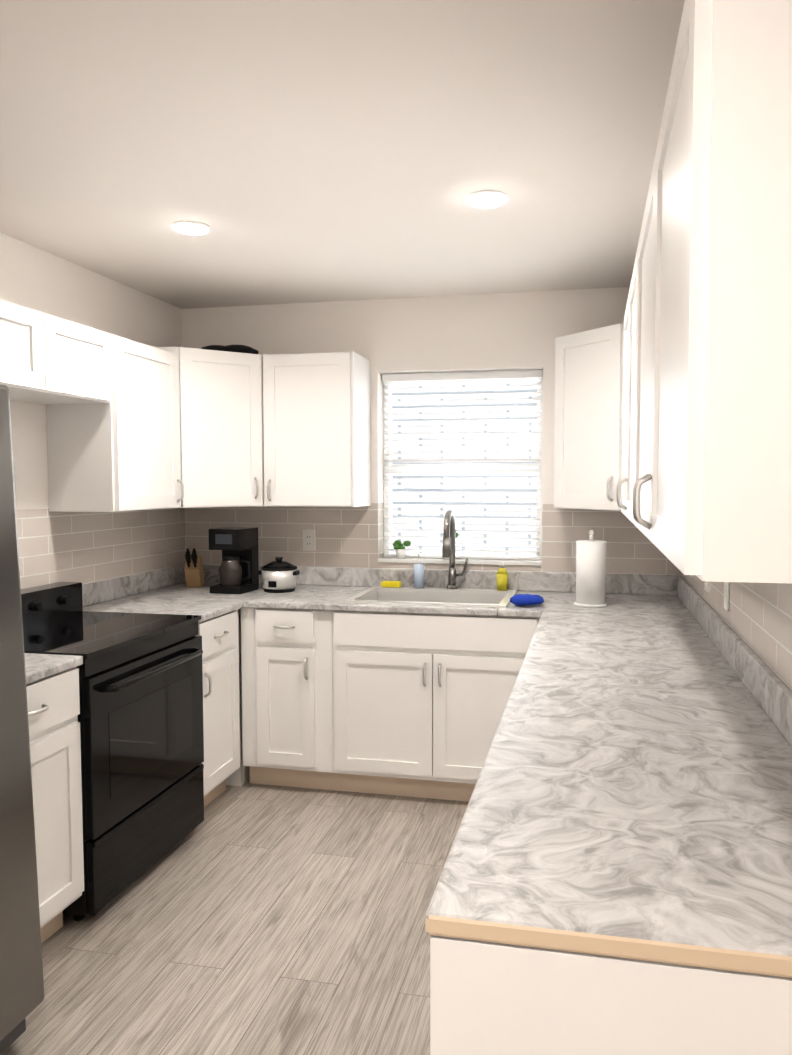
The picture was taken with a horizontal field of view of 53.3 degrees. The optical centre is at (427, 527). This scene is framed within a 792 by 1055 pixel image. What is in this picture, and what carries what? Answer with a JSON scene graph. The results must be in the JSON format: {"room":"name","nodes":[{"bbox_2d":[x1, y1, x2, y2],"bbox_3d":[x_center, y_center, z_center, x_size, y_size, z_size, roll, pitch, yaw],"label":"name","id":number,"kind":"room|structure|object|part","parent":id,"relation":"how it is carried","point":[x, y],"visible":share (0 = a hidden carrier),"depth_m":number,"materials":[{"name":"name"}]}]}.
{"room":"kitchen","nodes":[
{"label":"kitchen","id":0,"kind":"room"},
{"bbox_2d":[0,232,185,588],"bbox_3d":[-2.148,0.187,1.160,0.170,2.440,6.780,1,3,12],"label":"wall","id":1,"kind":"structure","parent":0,"point":[82,547],"depth_m":3.50,"materials":[{"name":"paint"}]},
{"bbox_2d":[0,300,112,404],"bbox_3d":[-1.531,-0.632,2.857,0.323,0.285,0.838,1,3,12],"label":"upper cabinet","id":2,"kind":"object","parent":1,"relation":"attached to","point":[46,359],"visible":0.98,"depth_m":2.89,"materials":[{"name":"white wood"}]},
{"bbox_2d":[46,334,183,511],"bbox_3d":[-1.376,-0.447,3.535,0.355,0.733,0.528,1,3,12],"label":"upper cabinet","id":3,"kind":"object","parent":1,"relation":"attached to","point":[120,452],"visible":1,"depth_m":3.32,"materials":[{"name":"white wood"}]},
{"bbox_2d":[155,347,263,507],"bbox_3d":[-1.134,-0.494,4.064,0.612,0.768,0.612,1,3,12],"label":"upper cabinet","id":4,"kind":"object","parent":1,"relation":"attached to","point":[221,427],"visible":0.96,"depth_m":3.87,"materials":[{"name":"white wood"}]},
{"bbox_2d":[201,345,257,353],"bbox_3d":[-1.017,-0.906,4.057,0.281,0.049,0.229,1,3,12],"label":"bag","id":5,"kind":"object","parent":4,"relation":"on","point":[240,348],"visible":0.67,"depth_m":3.96,"materials":[{"name":"fabric"}]},
{"bbox_2d":[1,779,468,1054],"bbox_3d":[-0.748,1.451,0.939,3.030,0.060,7.120,1,3,12],"label":"floor","id":6,"kind":"structure","parent":0,"point":[247,918],"depth_m":2.53,"materials":[{"name":"wood"}]},
{"bbox_2d":[0,384,43,1054],"bbox_3d":[-1.507,0.516,1.674,0.790,1.699,0.910,-1,3,12],"label":"fridge","id":7,"kind":"object","parent":6,"relation":"on","point":[13,1035],"depth_m":1.98,"materials":[{"name":"silver metal"}]},
{"bbox_3d":[-1.159,0.468,1.599,0.076,1.610,0.910,-1,3,12],"label":"fridge door","id":8,"kind":"part","parent":7,"relation":"part of","materials":[{"name":"silver metal"}]},
{"bbox_2d":[26,667,83,943],"bbox_3d":[-1.463,0.896,2.407,0.668,0.883,0.474,1,3,12],"label":"base cabinet","id":9,"kind":"object","parent":6,"relation":"on","point":[53,703],"visible":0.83,"depth_m":2.45,"materials":[{"name":"white wood"}]},
{"bbox_2d":[24,653,82,683],"bbox_3d":[-1.477,0.438,2.384,0.646,0.030,0.474,1,3,12],"label":"countertop","id":10,"kind":"structure","parent":9,"relation":"on","point":[37,666],"depth_m":2.45,"materials":[{"name":"stone"}]},
{"bbox_2d":[21,582,203,920],"bbox_3d":[-1.319,0.781,3.006,0.705,1.045,0.764,1,3,12],"label":"stove","id":11,"kind":"object","parent":6,"relation":"on","point":[140,717],"visible":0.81,"depth_m":2.88,"materials":[{"name":"black metal"}]},
{"bbox_2d":[197,609,239,807],"bbox_3d":[-1.215,0.829,3.598,0.668,0.883,0.427,1,3,12],"label":"base cabinet","id":12,"kind":"object","parent":6,"relation":"on","point":[220,671],"visible":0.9,"depth_m":3.53,"materials":[{"name":"white wood"}]},
{"bbox_2d":[226,608,249,785],"bbox_3d":[-1.139,0.798,4.151,0.596,0.883,0.585,1,3,12],"label":"cabinet block","id":13,"kind":"object","parent":6,"relation":"on","point":[240,776],"visible":0.04,"depth_m":3.81,"materials":[{"name":"white wood"}]},
{"bbox_2d":[82,572,247,622],"bbox_3d":[-1.223,0.321,3.567,0.660,0.130,0.419,1,3,12],"label":"countertop","id":14,"kind":"structure","parent":13,"relation":"on","point":[145,592],"depth_m":3.74,"materials":[{"name":"stone"}]},
{"bbox_2d":[148,564,551,616],"bbox_3d":[-0.438,0.300,3.946,2.040,0.130,0.645,1,3,12],"label":"countertop","id":15,"kind":"structure","parent":13,"relation":"on","point":[317,588],"depth_m":4.07,"materials":[{"name":"stone"}]},
{"bbox_2d":[185,548,204,586],"bbox_3d":[-1.255,0.213,4.219,0.074,0.212,0.235,0,3,-6],"label":"knife block","id":16,"kind":"object","parent":15,"relation":"on","point":[194,572],"visible":1,"depth_m":4.19,"materials":[{"name":"brown wood"}]},
{"bbox_2d":[209,527,258,593],"bbox_3d":[-0.983,0.166,4.045,0.196,0.325,0.200,1,3,16],"label":"coffee maker","id":17,"kind":"object","parent":15,"relation":"on","point":[239,566],"visible":1,"depth_m":3.98,"materials":[{"name":"black plastic"}]},
{"bbox_2d":[259,557,299,592],"bbox_3d":[-0.767,0.240,4.067,0.204,0.175,0.184,1,3,12],"label":"slow cooker","id":18,"kind":"object","parent":15,"relation":"on","point":[278,575],"visible":1,"depth_m":4.00,"materials":[{"name":"silver metal"}]},
{"bbox_2d":[343,586,516,607],"bbox_3d":[0.032,0.441,3.857,0.759,0.224,0.527,1,3,12],"label":"sink","id":19,"kind":"object","parent":15,"relation":"in","point":[465,597],"visible":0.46,"depth_m":4.02,"materials":[{"name":"white ceramic"}]},
{"bbox_2d":[381,581,400,587],"bbox_3d":[-0.192,0.298,4.136,0.100,0.030,0.048,1,3,12],"label":"sponge","id":20,"kind":"object","parent":19,"relation":"on","point":[393,584],"visible":0.98,"depth_m":4.12,"materials":[{"name":"yellow"}]},
{"bbox_2d":[414,552,423,588],"bbox_3d":[-0.047,0.221,4.095,0.054,0.189,0.067,1,3,12],"label":"soap dispenser","id":21,"kind":"object","parent":19,"relation":"on","point":[418,575],"visible":1,"depth_m":4.08,"materials":[{"name":"blue"}]},
{"bbox_2d":[496,563,507,590],"bbox_3d":[0.379,0.250,4.015,0.060,0.140,0.058,1,3,12],"label":"dish soap","id":22,"kind":"object","parent":19,"relation":"on","point":[502,578],"visible":1,"depth_m":3.99,"materials":[{"name":"yellow plastic"}]},
{"bbox_2d":[442,510,468,589],"bbox_3d":[0.138,0.116,3.976,0.115,0.410,0.221,1,3,12],"label":"faucet","id":23,"kind":"object","parent":15,"relation":"on","point":[448,548],"visible":1,"depth_m":4.04,"materials":[{"name":"silver metal"}]},
{"bbox_2d":[510,594,543,605],"bbox_3d":[0.453,0.328,3.583,0.152,0.051,0.135,1,3,12],"label":"cloth","id":24,"kind":"object","parent":15,"relation":"on","point":[523,599],"visible":1,"depth_m":3.53,"materials":[{"name":"blue fabric"}]},
{"bbox_2d":[241,608,337,790],"bbox_3d":[-0.610,0.806,3.999,0.455,0.883,0.668,1,3,12],"label":"base cabinet","id":25,"kind":"object","parent":6,"relation":"on","point":[287,693],"visible":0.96,"depth_m":3.71,"materials":[{"name":"white wood"}]},
{"bbox_2d":[332,611,539,801],"bbox_3d":[0.100,0.815,3.851,0.993,0.883,0.667,1,3,12],"label":"base cabinet","id":26,"kind":"object","parent":6,"relation":"on","point":[420,701],"visible":0.77,"depth_m":3.58,"materials":[{"name":"white wood"}]},
{"bbox_2d":[430,935,791,1054],"bbox_3d":[0.372,0.957,1.340,0.668,0.883,0.724,1,3,12],"label":"base cabinet","id":27,"kind":"object","parent":6,"relation":"on","point":[489,998],"visible":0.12,"depth_m":0.98,"materials":[{"name":"white wood"}]},
{"bbox_2d":[425,572,791,977],"bbox_3d":[0.625,0.383,2.470,0.646,0.130,3.105,1,3,12],"label":"countertop","id":28,"kind":"structure","parent":27,"relation":"on","point":[630,798],"depth_m":1.39,"materials":[{"name":"stone"}]},
{"bbox_2d":[574,530,606,607],"bbox_3d":[0.742,0.182,3.585,0.150,0.344,0.150,1,3,12],"label":"paper towel","id":29,"kind":"object","parent":28,"relation":"on","point":[590,572],"visible":1,"depth_m":3.53,"materials":[{"name":"white paper"}]},
{"bbox_2d":[0,0,684,308],"bbox_3d":[-0.748,-1.045,0.799,3.030,0.060,7.120,1,3,12],"label":"ceiling","id":30,"kind":"structure","parent":0,"point":[297,151],"depth_m":2.23,"materials":[{"name":"paint"}]},
{"bbox_2d":[168,220,213,235],"bbox_3d":[-0.892,-1.129,2.973,0.170,0.015,0.170,1,3,12],"label":"recessed light","id":31,"kind":"object","parent":30,"relation":"in","point":[189,228],"visible":1,"depth_m":2.95,"materials":[{"name":"white"}]},
{"bbox_2d":[462,190,511,209],"bbox_3d":[0.200,-1.112,2.674,0.170,0.015,0.170,1,3,12],"label":"recessed light","id":32,"kind":"object","parent":30,"relation":"in","point":[488,199],"visible":0.98,"depth_m":2.66,"materials":[{"name":"white"}]},
{"bbox_2d":[181,287,680,575],"bbox_3d":[-0.039,0.012,4.266,3.030,2.440,0.170,1,3,12],"label":"wall","id":33,"kind":"structure","parent":0,"point":[488,332],"depth_m":4.14,"materials":[{"name":"paint"}]},
{"bbox_2d":[303,530,314,550],"bbox_3d":[-0.649,0.070,4.304,0.070,0.114,0.008,1,3,12],"label":"electrical outlet","id":34,"kind":"object","parent":33,"relation":"attached to","point":[308,540],"visible":1,"depth_m":4.30,"materials":[{"name":"white plastic"}]},
{"bbox_2d":[262,351,370,506],"bbox_3d":[-0.576,-0.495,4.078,0.479,0.768,0.355,1,3,12],"label":"upper cabinet","id":35,"kind":"object","parent":33,"relation":"attached to","point":[317,429],"visible":1,"depth_m":3.95,"materials":[{"name":"white wood"}]},
{"bbox_2d":[378,378,542,565],"bbox_3d":[0.175,-0.318,4.193,0.866,1.009,0.179,1,3,12],"label":"window","id":36,"kind":"structure","parent":33,"relation":"in","point":[471,561],"depth_m":4.23,"materials":[{"name":"white plastic"}]},
{"bbox_2d":[393,540,410,558],"bbox_3d":[-0.141,0.117,4.227,0.107,0.098,0.066,1,3,12],"label":"potted plant","id":37,"kind":"object","parent":36,"relation":"on","point":[399,548],"visible":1,"depth_m":4.21,"materials":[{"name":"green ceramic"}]},
{"bbox_2d":[444,530,458,559],"bbox_3d":[0.124,0.083,4.180,0.089,0.171,0.079,1,3,12],"label":"potted plant","id":38,"kind":"object","parent":36,"relation":"on","point":[456,536],"visible":0.1,"depth_m":4.16,"materials":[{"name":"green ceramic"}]},
{"bbox_2d":[382,370,542,559],"bbox_3d":[0.177,-0.329,4.201,0.854,0.985,0.042,1,3,12],"label":"window blind","id":39,"kind":"object","parent":36,"relation":"attached to","point":[482,377],"visible":0.94,"depth_m":4.19,"materials":[{"name":"white plastic"}]},
{"bbox_2d":[681,572,791,691],"bbox_3d":[0.652,0.220,0.578,0.170,2.440,6.780,1,3,12],"label":"wall","id":40,"kind":"structure","parent":0,"point":[757,618],"depth_m":2.06,"materials":[{"name":"tile"}]},
{"bbox_2d":[554,323,623,510],"bbox_3d":[0.896,-0.485,3.640,0.612,0.798,0.612,1,3,12],"label":"upper cabinet","id":41,"kind":"object","parent":40,"relation":"attached to","point":[588,419],"visible":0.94,"depth_m":3.50,"materials":[{"name":"white wood"}]},
{"bbox_2d":[616,247,637,523],"bbox_3d":[0.835,-0.418,2.721,0.355,0.768,1.220,1,3,12],"label":"upper cabinet","id":42,"kind":"object","parent":40,"relation":"attached to","point":[627,482],"visible":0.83,"depth_m":2.57,"materials":[{"name":"white wood"}]},
{"bbox_2d":[704,581,708,591],"bbox_3d":[1.070,0.187,3.026,0.008,0.114,0.070,1,3,12],"label":"electrical outlet","id":43,"kind":"object","parent":40,"relation":"attached to","point":[706,586],"visible":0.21,"depth_m":3.01,"materials":[{"name":"white plastic"}]},
{"bbox_2d":[632,0,791,583],"bbox_3d":[0.584,-0.350,1.519,0.355,0.768,1.236,1,3,12],"label":"upper cabinet","id":44,"kind":"object","parent":40,"relation":"attached to","point":[712,494],"visible":1,"depth_m":0.94,"materials":[{"name":"white wood"}]},
{"bbox_2d":[724,582,729,610],"bbox_3d":[0.974,0.212,2.577,0.012,0.114,0.070,1,3,12],"label":"electrical outlet","id":45,"kind":"object","parent":40,"relation":"attached to","point":[726,594],"visible":0.81,"depth_m":2.56,"materials":[{"name":"white plastic"}]},
{"label":"outside","id":46,"kind":"structure","parent":0,"visible":0},
{"bbox_2d":[392,382,536,555],"bbox_3d":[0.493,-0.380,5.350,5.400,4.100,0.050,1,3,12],"label":"window glass","id":47,"kind":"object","parent":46,"point":[465,483],"depth_m":5.37,"materials":[{"name":"glass"}]}
]}

